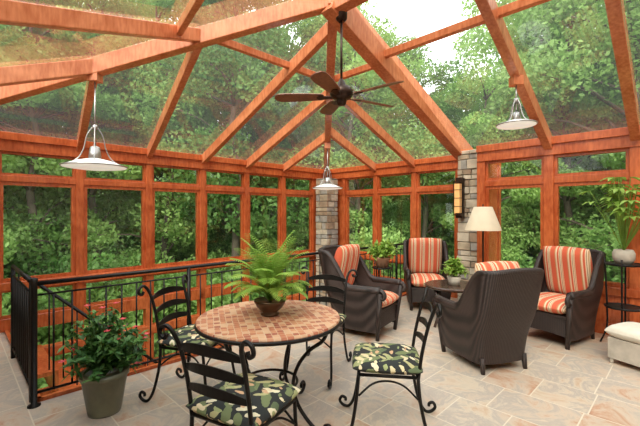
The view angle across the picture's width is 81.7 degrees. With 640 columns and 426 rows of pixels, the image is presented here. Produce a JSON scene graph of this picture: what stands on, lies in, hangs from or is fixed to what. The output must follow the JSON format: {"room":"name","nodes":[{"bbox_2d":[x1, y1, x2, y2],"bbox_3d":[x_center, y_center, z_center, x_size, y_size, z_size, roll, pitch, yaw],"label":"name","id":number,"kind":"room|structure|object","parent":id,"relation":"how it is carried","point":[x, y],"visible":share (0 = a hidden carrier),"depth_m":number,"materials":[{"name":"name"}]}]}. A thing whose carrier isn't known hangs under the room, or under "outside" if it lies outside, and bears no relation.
{"room":"sunroom","nodes":[
{"label":"sunroom","id":0,"kind":"room"},
{"bbox_2d":[0,22,214,66],"bbox_3d":[0.803,-1.703,3.313,8.750,1.376,6.880,0,0,45],"label":"roof frame","id":1,"kind":"object","parent":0,"point":[85,53],"visible":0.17,"depth_m":3.68,"materials":[{"name":"brown wood"}]},
{"bbox_2d":[0,0,639,177],"bbox_3d":[0.776,-1.597,3.337,7.020,1.633,8.822,0,0,-45],"label":"rafters","id":2,"kind":"object","parent":1,"relation":"attached to","point":[17,82],"visible":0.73,"depth_m":3.96,"materials":[{"name":"brown wood"}]},
{"bbox_2d":[59,72,127,170],"bbox_3d":[-2.418,-0.984,3.974,0.636,1.051,0.636,0,0,0],"label":"pendant light","id":3,"kind":"object","parent":2,"relation":"hanging from","point":[94,162],"visible":1,"depth_m":3.92,"materials":[{"name":"metal"}]},
{"bbox_2d":[312,143,342,189],"bbox_3d":[0.141,-0.871,6.944,0.576,0.877,0.576,0,0,0],"label":"pendant light","id":4,"kind":"object","parent":2,"relation":"hanging from","point":[326,186],"visible":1,"depth_m":6.89,"materials":[{"name":"metal"}]},
{"bbox_2d":[275,11,403,114],"bbox_3d":[0.182,-1.665,3.983,1.352,1.030,1.380,0,0,0],"label":"ceiling fan","id":5,"kind":"object","parent":2,"relation":"hanging from","point":[340,92],"visible":0.98,"depth_m":3.94,"materials":[{"name":"brown wood"}]},
{"bbox_2d":[218,0,550,81],"bbox_3d":[1.662,-1.932,2.475,6.350,0.080,2.050,0,0,45],"label":"purlins","id":6,"kind":"object","parent":2,"relation":"attached to","point":[519,5],"visible":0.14,"depth_m":4.18,"materials":[{"name":"brown wood"}]},
{"bbox_2d":[495,75,537,129],"bbox_3d":[2.157,-1.221,4.066,0.416,0.556,0.416,0,0,0],"label":"pendant light","id":7,"kind":"object","parent":2,"relation":"hanging from","point":[515,81],"visible":1,"depth_m":4.03,"materials":[{"name":"metal"}]},
{"bbox_2d":[0,131,323,395],"bbox_3d":[-2.277,1.540,6.413,7.010,5.120,0.190,0,0,-45],"label":"window frame","id":8,"kind":"structure","parent":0,"point":[9,141],"depth_m":5.89,"materials":[{"name":"brown wood"}]},
{"bbox_2d":[0,181,74,282],"bbox_3d":[-3.765,0.240,4.953,0.070,1.280,0.820,0,0,45],"label":"window","id":9,"kind":"structure","parent":8,"relation":"in","point":[72,273],"depth_m":4.97,"materials":[{"name":"brown wood"}]},
{"bbox_2d":[0,151,74,178],"bbox_3d":[-3.765,-0.630,4.953,0.070,0.300,0.820,0,0,45],"label":"window","id":10,"kind":"structure","parent":8,"relation":"in","point":[1,152],"depth_m":4.91,"materials":[{"name":"brown wood"}]},
{"bbox_2d":[0,283,74,319],"bbox_3d":[-3.765,1.160,4.953,0.070,0.360,0.820,0,0,45],"label":"window","id":11,"kind":"structure","parent":8,"relation":"in","point":[73,284],"depth_m":5.00,"materials":[{"name":"brown wood"}]},
{"bbox_2d":[84,185,145,273],"bbox_3d":[-3.104,0.240,5.614,0.070,1.280,0.850,0,0,45],"label":"window","id":12,"kind":"structure","parent":8,"relation":"in","point":[143,190],"depth_m":5.66,"materials":[{"name":"brown wood"}]},
{"bbox_2d":[84,275,145,306],"bbox_3d":[-3.104,1.160,5.614,0.070,0.360,0.850,0,0,45],"label":"window","id":13,"kind":"structure","parent":8,"relation":"in","point":[143,276],"depth_m":5.60,"materials":[{"name":"brown wood"}]},
{"bbox_2d":[84,161,145,182],"bbox_3d":[-3.104,-0.630,5.614,0.070,0.300,0.850,0,0,45],"label":"window","id":14,"kind":"structure","parent":8,"relation":"in","point":[123,163],"depth_m":5.72,"materials":[{"name":"brown wood"}]},
{"bbox_2d":[153,188,199,266],"bbox_3d":[-2.443,0.240,6.276,0.070,1.280,0.820,0,0,45],"label":"window","id":15,"kind":"structure","parent":8,"relation":"in","point":[197,192],"depth_m":6.43,"materials":[{"name":"brown wood"}]},
{"bbox_2d":[153,165,199,185],"bbox_3d":[-2.443,-0.630,6.276,0.070,0.300,0.820,0,0,45],"label":"window","id":16,"kind":"structure","parent":8,"relation":"in","point":[158,166],"depth_m":6.31,"materials":[{"name":"brown wood"}]},
{"bbox_2d":[153,269,199,294],"bbox_3d":[-2.443,1.160,6.276,0.070,0.360,0.820,0,0,45],"label":"window","id":17,"kind":"structure","parent":8,"relation":"in","point":[196,270],"depth_m":6.46,"materials":[{"name":"brown wood"}]},
{"bbox_2d":[4,293,406,401],"bbox_3d":[-1.050,1.625,5.880,5.870,0.310,2.500,0,0,-45],"label":"trim","id":18,"kind":"structure","parent":8,"relation":"attached to","point":[132,372],"depth_m":3.46,"materials":[{"name":"brown wood"}]},
{"bbox_2d":[206,191,243,261],"bbox_3d":[-1.792,0.240,6.926,0.820,1.280,0.070,0,0,-45],"label":"window","id":19,"kind":"structure","parent":8,"relation":"in","point":[241,194],"depth_m":7.13,"materials":[{"name":"brown wood"}]},
{"bbox_2d":[206,170,243,187],"bbox_3d":[-1.792,-0.630,6.926,0.820,0.300,0.070,0,0,-45],"label":"window","id":20,"kind":"structure","parent":8,"relation":"in","point":[216,171],"depth_m":7.00,"materials":[{"name":"brown wood"}]},
{"bbox_2d":[206,264,243,287],"bbox_3d":[-1.792,1.160,6.926,0.820,0.360,0.070,0,0,-45],"label":"window","id":21,"kind":"structure","parent":8,"relation":"in","point":[242,267],"depth_m":6.89,"materials":[{"name":"brown wood"}]},
{"bbox_2d":[249,193,280,257],"bbox_3d":[-1.142,0.240,7.577,0.820,1.280,0.070,0,0,-45],"label":"window","id":22,"kind":"structure","parent":8,"relation":"in","point":[258,194],"depth_m":7.81,"materials":[{"name":"brown wood"}]},
{"bbox_2d":[249,173,280,189],"bbox_3d":[-1.142,-0.630,7.577,0.820,0.300,0.070,0,0,-45],"label":"window","id":23,"kind":"structure","parent":8,"relation":"in","point":[278,177],"depth_m":7.60,"materials":[{"name":"brown wood"}]},
{"bbox_2d":[285,194,311,252],"bbox_3d":[-0.491,0.240,8.227,0.070,1.280,0.820,0,0,45],"label":"window","id":24,"kind":"structure","parent":8,"relation":"in","point":[286,195],"depth_m":8.47,"materials":[{"name":"brown wood"}]},
{"bbox_2d":[285,177,311,191],"bbox_3d":[-0.491,-0.630,8.227,0.070,0.300,0.820,0,0,45],"label":"window","id":25,"kind":"structure","parent":8,"relation":"in","point":[310,180],"depth_m":8.28,"materials":[{"name":"brown wood"}]},
{"bbox_2d":[0,295,639,425],"bbox_3d":[-0.212,1.600,2.298,9.950,0.200,8.750,0,0,-45],"label":"floor","id":26,"kind":"structure","parent":0,"point":[580,385],"depth_m":3.16,"materials":[{"name":"stone"}]},
{"bbox_2d":[57,302,149,418],"bbox_3d":[-1.624,1.090,2.809,0.625,0.820,0.585,0,0,-40],"label":"potted flowering plant","id":27,"kind":"object","parent":26,"relation":"on","point":[103,383],"visible":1,"depth_m":2.73,"materials":[{"name":"green plant"}]},
{"bbox_2d":[137,274,235,401],"bbox_3d":[-1.027,1.032,3.062,0.738,0.940,0.625,0,0,16],"label":"dining chair","id":28,"kind":"object","parent":26,"relation":"on","point":[187,333],"visible":0.55,"depth_m":2.94,"materials":[{"name":"metal"}]},
{"bbox_2d":[156,324,216,347],"bbox_3d":[-1.015,1.015,3.059,0.470,0.085,0.470,0,0,16],"label":"seat cushion","id":29,"kind":"object","parent":28,"relation":"on","point":[187,333],"depth_m":2.90,"materials":[{"name":"fabric"}]},
{"bbox_2d":[11,243,405,408],"bbox_3d":[-0.309,1.000,4.815,5.952,1.000,1.379,0,0,-32],"label":"railing","id":30,"kind":"object","parent":26,"relation":"on","point":[24,300],"visible":0.53,"depth_m":3.29,"materials":[{"name":"metal"}]},
{"bbox_2d":[158,323,301,425],"bbox_3d":[-0.414,1.032,2.023,0.625,0.940,0.738,0,0,28],"label":"dining chair","id":31,"kind":"object","parent":26,"relation":"on","point":[244,398],"visible":1,"depth_m":1.86,"materials":[{"name":"metal"}]},
{"bbox_2d":[186,373,301,425],"bbox_3d":[-0.408,1.015,2.034,0.470,0.085,0.470,0,0,28],"label":"seat cushion","id":32,"kind":"object","parent":31,"relation":"on","point":[270,397],"depth_m":1.92,"materials":[{"name":"fabric"}]},
{"bbox_2d":[194,300,340,425],"bbox_3d":[-0.365,1.122,2.680,1.036,0.758,1.036,0,0,-27],"label":"dining table","id":33,"kind":"object","parent":26,"relation":"on","point":[297,321],"visible":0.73,"depth_m":2.51,"materials":[{"name":"tile"}]},
{"bbox_2d":[224,230,311,316],"bbox_3d":[-0.384,0.435,2.692,0.626,0.612,0.655,0,0,4],"label":"potted fern","id":34,"kind":"object","parent":33,"relation":"on","point":[268,274],"visible":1,"depth_m":2.63,"materials":[{"name":"green plant"}]},
{"bbox_2d":[254,296,285,316],"bbox_3d":[-0.365,0.686,2.700,0.236,0.110,0.236,0,0,0],"label":"bowl","id":35,"kind":"object","parent":33,"relation":"on","point":[269,307],"depth_m":2.64,"materials":[{"name":"brown ceramic"}]},
{"bbox_2d":[279,266,357,388],"bbox_3d":[-0.017,1.032,3.527,0.625,0.940,0.738,0,0,20],"label":"dining chair","id":36,"kind":"object","parent":26,"relation":"on","point":[321,276],"visible":0.62,"depth_m":3.71,"materials":[{"name":"metal"}]},
{"bbox_2d":[318,244,406,341],"bbox_3d":[0.515,0.958,4.757,1.014,1.090,0.758,0,0,34],"label":"wicker armchair","id":37,"kind":"object","parent":26,"relation":"on","point":[372,302],"visible":0.92,"depth_m":4.56,"materials":[{"name":"wicker"}]},
{"bbox_2d":[366,238,399,277],"bbox_3d":[0.942,0.931,5.559,0.507,1.124,0.475,0,0,32],"label":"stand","id":38,"kind":"object","parent":26,"relation":"on","point":[381,252],"visible":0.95,"depth_m":5.47,"materials":[{"name":"plant"}]},
{"bbox_2d":[338,287,441,425],"bbox_3d":[0.477,1.032,2.599,0.738,0.940,0.625,0,0,8],"label":"dining chair","id":39,"kind":"object","parent":26,"relation":"on","point":[383,359],"visible":1,"depth_m":2.44,"materials":[{"name":"metal"}]},
{"bbox_2d":[352,342,422,374],"bbox_3d":[0.465,1.015,2.601,0.470,0.085,0.470,0,0,8],"label":"seat cushion","id":40,"kind":"object","parent":39,"relation":"on","point":[369,357],"depth_m":2.47,"materials":[{"name":"fabric"}]},
{"bbox_2d":[403,238,450,310],"bbox_3d":[1.732,0.958,6.015,0.758,1.090,1.014,0,0,10],"label":"wicker armchair","id":41,"kind":"object","parent":26,"relation":"on","point":[423,258],"visible":0.77,"depth_m":6.12,"materials":[{"name":"fabric"}]},
{"bbox_2d":[424,279,467,327],"bbox_3d":[1.800,1.233,4.980,0.760,0.546,0.760,0,0,0],"label":"coffee table","id":42,"kind":"object","parent":26,"relation":"on","point":[443,285],"visible":0.34,"depth_m":4.85,"materials":[{"name":"brown wood"}]},
{"bbox_2d":[440,257,468,285],"bbox_3d":[1.797,0.775,4.931,0.395,0.369,0.400,0,0,-44],"label":"table plant","id":43,"kind":"object","parent":42,"relation":"on","point":[457,268],"visible":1,"depth_m":4.91,"materials":[{"name":"green plant"}]},
{"bbox_2d":[457,149,476,300],"bbox_3d":[2.497,0.250,6.011,0.373,2.500,0.456,0,0,45],"label":"stone pier","id":44,"kind":"object","parent":26,"relation":"on","point":[467,165],"visible":0.36,"depth_m":5.86,"materials":[{"name":"beige stone"}]},
{"bbox_2d":[453,177,464,217],"bbox_3d":[2.203,-0.240,5.851,0.120,0.640,0.170,0,0,45],"label":"light","id":45,"kind":"object","parent":44,"relation":"attached to","point":[459,187],"visible":1,"depth_m":5.82,"materials":[{"name":"brown metal"}]},
{"bbox_2d":[465,204,501,261],"bbox_3d":[2.270,0.685,5.150,0.480,1.630,0.480,0,0,0],"label":"floor lamp","id":46,"kind":"object","parent":26,"relation":"on","point":[482,219],"visible":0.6,"depth_m":5.01,"materials":[{"name":"beige fabric"}]},
{"bbox_2d":[432,261,544,374],"bbox_3d":[1.677,0.985,3.740,0.720,1.036,0.963,0,0,-16],"label":"wicker armchair","id":47,"kind":"object","parent":26,"relation":"on","point":[490,323],"visible":0.97,"depth_m":3.43,"materials":[{"name":"wicker"}]},
{"bbox_2d":[530,246,605,349],"bbox_3d":[2.896,0.958,4.485,1.014,1.090,0.758,0,0,-32],"label":"wicker armchair","id":48,"kind":"object","parent":26,"relation":"on","point":[573,279],"visible":0.78,"depth_m":4.30,"materials":[{"name":"wicker"}]},
{"bbox_2d":[576,177,639,341],"bbox_3d":[3.357,0.540,4.028,0.892,1.904,0.742,0,0,23],"label":"plant stand","id":49,"kind":"object","parent":26,"relation":"on","point":[623,257],"visible":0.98,"depth_m":4.11,"materials":[{"name":"metal"}]},
{"bbox_2d":[605,322,639,366],"bbox_3d":[3.140,1.306,3.620,0.440,0.391,0.440,0,0,-23],"label":"stool","id":50,"kind":"object","parent":26,"relation":"on","point":[624,340],"visible":1,"depth_m":3.59,"materials":[{"name":"fabric"}]},
{"bbox_2d":[605,322,639,343],"bbox_3d":[3.140,1.180,3.620,0.440,0.140,0.440,0,0,-23],"label":"cushion","id":51,"kind":"object","parent":50,"relation":"on","point":[624,332],"depth_m":3.61,"materials":[{"name":"beige fabric"}]},
{"bbox_2d":[328,155,500,297],"bbox_3d":[1.506,1.540,7.467,4.030,5.120,0.190,0,0,45],"label":"wall","id":52,"kind":"structure","parent":0,"point":[442,162],"depth_m":7.39,"materials":[{"name":"brown wood"}]},
{"bbox_2d":[346,194,373,253],"bbox_3d":[0.891,0.240,8.111,0.790,1.280,0.070,0,0,45],"label":"window","id":53,"kind":"structure","parent":52,"relation":"in","point":[364,195],"depth_m":8.33,"materials":[{"name":"brown wood"}]},
{"bbox_2d":[346,176,373,191],"bbox_3d":[0.891,-0.630,8.111,0.790,0.300,0.070,0,0,45],"label":"window","id":54,"kind":"structure","parent":52,"relation":"in","point":[347,179],"depth_m":8.14,"materials":[{"name":"brown wood"}]},
{"bbox_2d":[378,192,411,256],"bbox_3d":[1.527,0.240,7.474,0.810,1.280,0.070,0,0,45],"label":"window","id":55,"kind":"structure","parent":52,"relation":"in","point":[409,193],"depth_m":7.71,"materials":[{"name":"brown wood"}]},
{"bbox_2d":[378,173,411,189],"bbox_3d":[1.527,-0.630,7.474,0.810,0.300,0.070,0,0,45],"label":"window","id":56,"kind":"structure","parent":52,"relation":"in","point":[379,177],"depth_m":7.50,"materials":[{"name":"brown wood"}]},
{"bbox_2d":[417,191,455,259],"bbox_3d":[2.164,0.240,6.838,0.790,1.280,0.070,0,0,45],"label":"window","id":57,"kind":"structure","parent":52,"relation":"in","point":[419,194],"depth_m":7.07,"materials":[{"name":"brown wood"}]},
{"bbox_2d":[417,169,455,187],"bbox_3d":[2.164,-0.630,6.838,0.790,0.300,0.070,0,0,45],"label":"window","id":58,"kind":"structure","parent":52,"relation":"in","point":[449,170],"depth_m":6.85,"materials":[{"name":"brown wood"}]},
{"bbox_2d":[476,127,639,322],"bbox_3d":[4.366,0.240,4.161,0.740,2.520,4.910,0,0,-45],"label":"window frame","id":59,"kind":"structure","parent":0,"point":[616,138],"depth_m":4.85,"materials":[{"name":"brown wood"}]},
{"bbox_2d":[486,184,542,261],"bbox_3d":[2.818,0.250,5.363,0.070,1.300,0.780,0,0,-45],"label":"window","id":60,"kind":"structure","parent":59,"relation":"in","point":[488,189],"depth_m":5.39,"materials":[{"name":"brown wood"}]},
{"bbox_2d":[486,156,542,180],"bbox_3d":[2.818,-0.635,5.363,0.070,0.290,0.780,0,0,-45],"label":"window","id":61,"kind":"structure","parent":59,"relation":"in","point":[488,163],"depth_m":5.35,"materials":[{"name":"brown wood"}]},
{"bbox_2d":[554,180,628,287],"bbox_3d":[3.454,0.250,4.727,0.780,1.300,0.070,0,0,45],"label":"window","id":62,"kind":"structure","parent":59,"relation":"in","point":[556,185],"depth_m":4.84,"materials":[{"name":"brown wood"}]},
{"bbox_2d":[554,148,628,175],"bbox_3d":[3.454,-0.635,4.727,0.780,0.290,0.070,0,0,45],"label":"window","id":63,"kind":"structure","parent":59,"relation":"in","point":[556,157],"depth_m":4.70,"materials":[{"name":"brown wood"}]},
{"bbox_2d":[595,320,616,334],"bbox_3d":[4.167,1.425,3.954,4.900,0.150,0.035,0,0,45],"label":"baseboard","id":64,"kind":"structure","parent":59,"relation":"attached to","point":[600,326],"depth_m":4.60,"materials":[{"name":"brown wood"}]},
{"bbox_3d":[-1.255,4.175,5.462,7.036,0.150,7.036,0,0,0],"label":"floor","id":65,"kind":"structure","parent":0,"visible":0},
{"bbox_2d":[38,345,80,392],"bbox_3d":[-2.542,2.810,5.250,1.120,2.620,2.730,0,0,45],"label":"staircase","id":66,"kind":"structure","parent":65,"relation":"on","point":[43,371],"depth_m":4.33,"materials":[{"name":"brown wood"}]},
{"bbox_2d":[18,273,157,384],"bbox_3d":[-2.157,2.318,4.773,0.036,3.463,2.725,0,0,45],"label":"stair handrail","id":67,"kind":"object","parent":66,"relation":"attached to","point":[43,287],"visible":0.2,"depth_m":4.08,"materials":[{"name":"metal"}]},
{"bbox_2d":[316,178,337,307],"bbox_3d":[0.155,1.660,8.402,0.366,4.880,0.366,0,0,-45],"label":"stone column","id":68,"kind":"structure","parent":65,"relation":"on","point":[326,220],"depth_m":8.29,"materials":[{"name":"beige stone"}]},
{"label":"outside","id":69,"kind":"structure","parent":0,"visible":0},
{"bbox_2d":[60,311,195,367],"bbox_3d":[0.000,5.100,0.000,140.000,0.001,140.000,0,0,0],"label":"ground","id":70,"kind":"structure","parent":69,"point":[155,352],"depth_m":13.14,"materials":[{"name":"green plant"}]},
{"bbox_2d":[0,24,57,264],"bbox_3d":[-12.179,-2.629,10.497,8.408,15.515,7.638,0,0,-30],"label":"tree","id":71,"kind":"object","parent":70,"relation":"on","point":[4,55],"visible":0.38,"depth_m":11.12,"materials":[{"name":"green plant"}]},
{"bbox_2d":[2,271,113,387],"bbox_3d":[-8.790,3.426,10.464,5.142,3.759,5.017,0,0,12],"label":"shrub","id":72,"kind":"object","parent":70,"relation":"on","point":[6,296],"visible":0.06,"depth_m":10.02,"materials":[{"name":"green plant"}]},
{"bbox_2d":[5,240,118,275],"bbox_3d":[-11.802,2.988,14.630,6.370,4.340,6.355,0,0,43],"label":"shrub","id":73,"kind":"object","parent":70,"relation":"on","point":[105,244],"visible":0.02,"depth_m":14.83,"materials":[{"name":"green plant"}]},
{"bbox_2d":[0,0,124,257],"bbox_3d":[-12.908,-2.983,16.403,7.945,16.225,8.746,0,0,-24],"label":"tree","id":74,"kind":"object","parent":70,"relation":"on","point":[15,114],"visible":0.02,"depth_m":16.19,"materials":[{"name":"green plant"}]},
{"bbox_2d":[0,0,131,274],"bbox_3d":[-9.810,-2.401,13.144,6.617,15.068,7.218,0,0,37],"label":"tree","id":75,"kind":"object","parent":70,"relation":"on","point":[71,96],"visible":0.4,"depth_m":13.19,"materials":[{"name":"green plant"}]},
{"bbox_2d":[2,245,166,388],"bbox_3d":[-7.177,3.202,11.085,5.817,4.264,5.677,0,0,-9],"label":"shrub","id":76,"kind":"object","parent":70,"relation":"on","point":[60,263],"visible":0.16,"depth_m":11.28,"materials":[{"name":"green plant"}]},
{"bbox_2d":[0,0,173,259],"bbox_3d":[-12.726,-4.352,18.526,9.087,18.987,8.330,0,0,31],"label":"tree","id":77,"kind":"object","parent":70,"relation":"on","point":[43,189],"visible":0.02,"depth_m":16.64,"materials":[{"name":"green plant"}]},
{"bbox_2d":[3,0,177,276],"bbox_3d":[-8.792,-2.260,14.910,7.294,14.784,6.687,0,0,-37],"label":"tree","id":78,"kind":"object","parent":70,"relation":"on","point":[110,106],"visible":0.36,"depth_m":14.50,"materials":[{"name":"green plant"}]},
{"bbox_2d":[59,242,160,305],"bbox_3d":[-9.965,3.249,16.343,5.426,3.804,5.413,0,0,27],"label":"shrub","id":79,"kind":"object","parent":70,"relation":"on","point":[118,248],"visible":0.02,"depth_m":16.85,"materials":[{"name":"green plant"}]},
{"bbox_2d":[59,251,196,359],"bbox_3d":[-6.195,3.191,13.421,5.204,3.923,5.192,0,0,10],"label":"shrub","id":80,"kind":"object","parent":70,"relation":"on","point":[160,314],"visible":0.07,"depth_m":11.91,"materials":[{"name":"green plant"}]},
{"bbox_2d":[62,0,212,232],"bbox_3d":[-9.403,-4.109,20.226,9.247,18.485,8.400,0,0,18],"label":"tree","id":81,"kind":"object","parent":70,"relation":"on","point":[157,4],"visible":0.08,"depth_m":20.05,"materials":[{"name":"green plant"}]},
{"bbox_2d":[60,0,228,261],"bbox_3d":[-12.051,-5.774,25.026,9.773,21.829,10.758,0,0,36],"label":"tree","id":82,"kind":"object","parent":70,"relation":"on","point":[148,8],"visible":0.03,"depth_m":23.56,"materials":[{"name":"green plant"}]},
{"bbox_2d":[62,16,233,272],"bbox_3d":[-6.107,-1.309,15.808,7.014,12.912,6.141,0,0,-13],"label":"tree","id":83,"kind":"object","parent":70,"relation":"on","point":[182,235],"visible":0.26,"depth_m":14.69,"materials":[{"name":"green plant"}]},
{"bbox_2d":[104,233,212,261],"bbox_3d":[-7.983,3.018,19.842,6.206,4.278,6.191,0,0,17],"label":"shrub","id":84,"kind":"object","parent":70,"relation":"on","point":[133,238],"visible":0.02,"depth_m":18.25,"materials":[{"name":"green plant"}]},
{"bbox_2d":[135,219,232,303],"bbox_3d":[-5.916,2.742,20.706,7.698,5.297,7.511,0,0,16],"label":"shrub","id":85,"kind":"object","parent":70,"relation":"on","point":[223,229],"visible":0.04,"depth_m":20.61,"materials":[{"name":"green plant"}]},
{"bbox_2d":[116,257,267,354],"bbox_3d":[-4.474,3.232,12.826,5.277,3.839,5.265,0,0,-27],"label":"shrub","id":86,"kind":"object","parent":70,"relation":"on","point":[228,296],"visible":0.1,"depth_m":11.53,"materials":[{"name":"green plant"}]},
{"bbox_2d":[109,0,283,234],"bbox_3d":[-6.207,-5.181,19.610,10.048,20.637,9.128,0,0,-18],"label":"tree","id":87,"kind":"object","parent":70,"relation":"on","point":[224,118],"visible":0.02,"depth_m":18.19,"materials":[{"name":"green plant"}]},
{"bbox_2d":[120,0,313,282],"bbox_3d":[-3.402,-3.025,14.594,7.777,16.321,7.129,0,0,10],"label":"tree","id":88,"kind":"object","parent":70,"relation":"on","point":[242,95],"visible":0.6,"depth_m":13.15,"materials":[{"name":"green plant"}]},
{"bbox_2d":[141,249,305,357],"bbox_3d":[-2.799,3.373,13.262,5.654,3.880,5.518,0,0,3],"label":"shrub","id":89,"kind":"object","parent":70,"relation":"on","point":[212,254],"visible":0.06,"depth_m":12.47,"materials":[{"name":"green plant"}]},
{"bbox_2d":[158,0,335,226],"bbox_3d":[-4.152,-4.511,21.480,9.663,19.292,10.637,0,0,-42],"label":"tree","id":90,"kind":"object","parent":70,"relation":"on","point":[251,140],"visible":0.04,"depth_m":20.15,"materials":[{"name":"green plant"}]},
{"bbox_2d":[222,81,313,245],"bbox_3d":[-2.628,-1.262,21.141,6.004,12.816,6.857,0,0,-39],"label":"tree","id":91,"kind":"object","parent":70,"relation":"on","point":[279,146],"visible":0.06,"depth_m":20.67,"materials":[{"name":"green plant"}]},
{"bbox_2d":[207,15,384,261],"bbox_3d":[-1.491,-1.771,16.265,7.116,13.842,6.230,0,0,43],"label":"tree","id":92,"kind":"object","parent":70,"relation":"on","point":[305,129],"visible":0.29,"depth_m":15.26,"materials":[{"name":"green plant"}]},
{"bbox_2d":[235,218,372,299],"bbox_3d":[-1.248,2.451,16.790,7.553,5.444,7.571,0,0,-31],"label":"shrub","id":93,"kind":"object","parent":70,"relation":"on","point":[349,218],"visible":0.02,"depth_m":15.85,"materials":[{"name":"green plant"}]},
{"bbox_2d":[5,131,611,275],"bbox_3d":[0.070,-2.836,17.175,83.292,15.872,48.658,0,0,0],"label":"treeline","id":94,"kind":"object","parent":70,"relation":"on","point":[502,192],"visible":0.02,"depth_m":33.89,"materials":[{"name":"green plant"}]},
{"bbox_2d":[274,11,408,230],"bbox_3d":[0.918,-3.434,21.771,8.497,17.130,7.719,0,0,-8],"label":"tree","id":95,"kind":"object","parent":70,"relation":"on","point":[386,219],"visible":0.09,"depth_m":20.60,"materials":[{"name":"green plant"}]},
{"bbox_2d":[298,0,394,208],"bbox_3d":[0.960,-6.196,28.780,11.399,22.674,10.356,0,0,12],"label":"tree","id":96,"kind":"object","parent":70,"relation":"on","point":[365,3],"visible":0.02,"depth_m":28.42,"materials":[{"name":"green plant"}]},
{"bbox_2d":[276,4,446,261],"bbox_3d":[1.637,-2.378,15.842,8.009,15.011,7.276,0,0,14],"label":"tree","id":97,"kind":"object","parent":70,"relation":"on","point":[419,146],"visible":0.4,"depth_m":14.81,"materials":[{"name":"green plant"}]},
{"bbox_2d":[352,131,409,265],"bbox_3d":[2.878,0.259,20.329,5.332,9.753,4.668,0,0,24],"label":"tree","id":98,"kind":"object","parent":70,"relation":"on","point":[394,206],"visible":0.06,"depth_m":20.02,"materials":[{"name":"green plant"}]},
{"bbox_2d":[364,260,403,278],"bbox_3d":[2.245,3.161,13.437,5.489,3.985,5.476,0,0,20],"label":"shrub","id":99,"kind":"object","parent":70,"relation":"on","point":[367,263],"visible":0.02,"depth_m":12.86,"materials":[{"name":"green plant"}]},
{"bbox_2d":[358,33,477,254],"bbox_3d":[4.763,-1.571,16.564,6.064,13.390,6.675,0,0,-19],"label":"tree","id":100,"kind":"object","parent":70,"relation":"on","point":[449,110],"visible":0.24,"depth_m":15.98,"materials":[{"name":"green plant"}]},
{"bbox_2d":[381,89,465,256],"bbox_3d":[6.113,-0.681,19.232,5.776,11.613,5.294,0,0,-28],"label":"tree","id":101,"kind":"object","parent":70,"relation":"on","point":[388,178],"visible":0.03,"depth_m":19.57,"materials":[{"name":"green plant"}]},
{"bbox_2d":[401,220,521,268],"bbox_3d":[7.234,2.617,18.712,7.609,5.103,7.628,0,0,13],"label":"shrub","id":102,"kind":"object","parent":70,"relation":"on","point":[444,236],"visible":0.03,"depth_m":17.31,"materials":[{"name":"green plant"}]},
{"bbox_2d":[435,138,528,244],"bbox_3d":[8.521,0.022,19.708,4.539,10.230,5.184,0,0,23],"label":"tree","id":103,"kind":"object","parent":70,"relation":"on","point":[449,230],"visible":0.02,"depth_m":19.69,"materials":[{"name":"green plant"}]},
{"bbox_2d":[402,56,568,265],"bbox_3d":[6.355,-0.348,14.354,4.897,10.944,5.342,0,0,-35],"label":"tree","id":104,"kind":"object","parent":70,"relation":"on","point":[478,126],"visible":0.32,"depth_m":13.92,"materials":[{"name":"green plant"}]},
{"bbox_2d":[501,254,537,267],"bbox_3d":[5.442,3.365,12.849,5.220,3.897,5.349,0,0,36],"label":"shrub","id":105,"kind":"object","parent":70,"relation":"on","point":[530,264],"visible":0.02,"depth_m":13.10,"materials":[{"name":"green plant"}]},
{"bbox_2d":[438,0,633,261],"bbox_3d":[10.641,-5.285,18.458,10.590,20.846,9.620,0,0,-22],"label":"tree","id":106,"kind":"object","parent":70,"relation":"on","point":[486,36],"visible":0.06,"depth_m":17.91,"materials":[{"name":"green plant"}]},
{"bbox_2d":[504,20,597,236],"bbox_3d":[13.995,-4.008,22.749,8.827,18.296,9.629,0,0,-33],"label":"tree","id":107,"kind":"object","parent":70,"relation":"on","point":[579,20],"visible":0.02,"depth_m":22.14,"materials":[{"name":"green plant"}]},
{"bbox_2d":[478,0,635,270],"bbox_3d":[10.017,-1.988,14.245,7.204,14.238,6.604,0,0,-30],"label":"tree","id":108,"kind":"object","parent":70,"relation":"on","point":[565,195],"visible":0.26,"depth_m":14.25,"materials":[{"name":"green plant"}]},
{"bbox_2d":[480,0,639,278],"bbox_3d":[10.149,-4.074,12.178,9.170,18.416,8.330,0,0,-12],"label":"tree","id":109,"kind":"object","parent":70,"relation":"on","point":[632,13],"visible":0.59,"depth_m":12.08,"materials":[{"name":"green plant"}]},
{"bbox_2d":[504,234,616,276],"bbox_3d":[11.473,3.112,17.714,6.578,4.464,6.418,0,0,35],"label":"shrub","id":110,"kind":"object","parent":70,"relation":"on","point":[535,251],"visible":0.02,"depth_m":17.16,"materials":[{"name":"green plant"}]},
{"bbox_2d":[508,12,639,242],"bbox_3d":[13.105,-2.004,17.192,6.763,14.270,7.378,0,0,-5],"label":"tree","id":111,"kind":"object","parent":70,"relation":"on","point":[606,169],"visible":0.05,"depth_m":17.25,"materials":[{"name":"green plant"}]},
{"bbox_2d":[538,216,623,281],"bbox_3d":[11.120,2.742,13.289,7.494,5.296,7.680,0,0,-26],"label":"shrub","id":112,"kind":"object","parent":70,"relation":"on","point":[610,241],"visible":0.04,"depth_m":12.27,"materials":[{"name":"green plant"}]},
{"bbox_2d":[571,47,635,228],"bbox_3d":[14.498,-1.450,15.757,7.318,13.196,6.407,0,0,-15],"label":"tree","id":113,"kind":"object","parent":70,"relation":"on","point":[586,166],"visible":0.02,"depth_m":17.56,"materials":[{"name":"green plant"}]},
{"bbox_2d":[606,248,623,282],"bbox_3d":[10.249,3.136,10.644,5.801,4.410,5.945,0,0,-35],"label":"shrub","id":114,"kind":"object","parent":70,"relation":"on","point":[607,269],"visible":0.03,"depth_m":11.26,"materials":[{"name":"green plant"}]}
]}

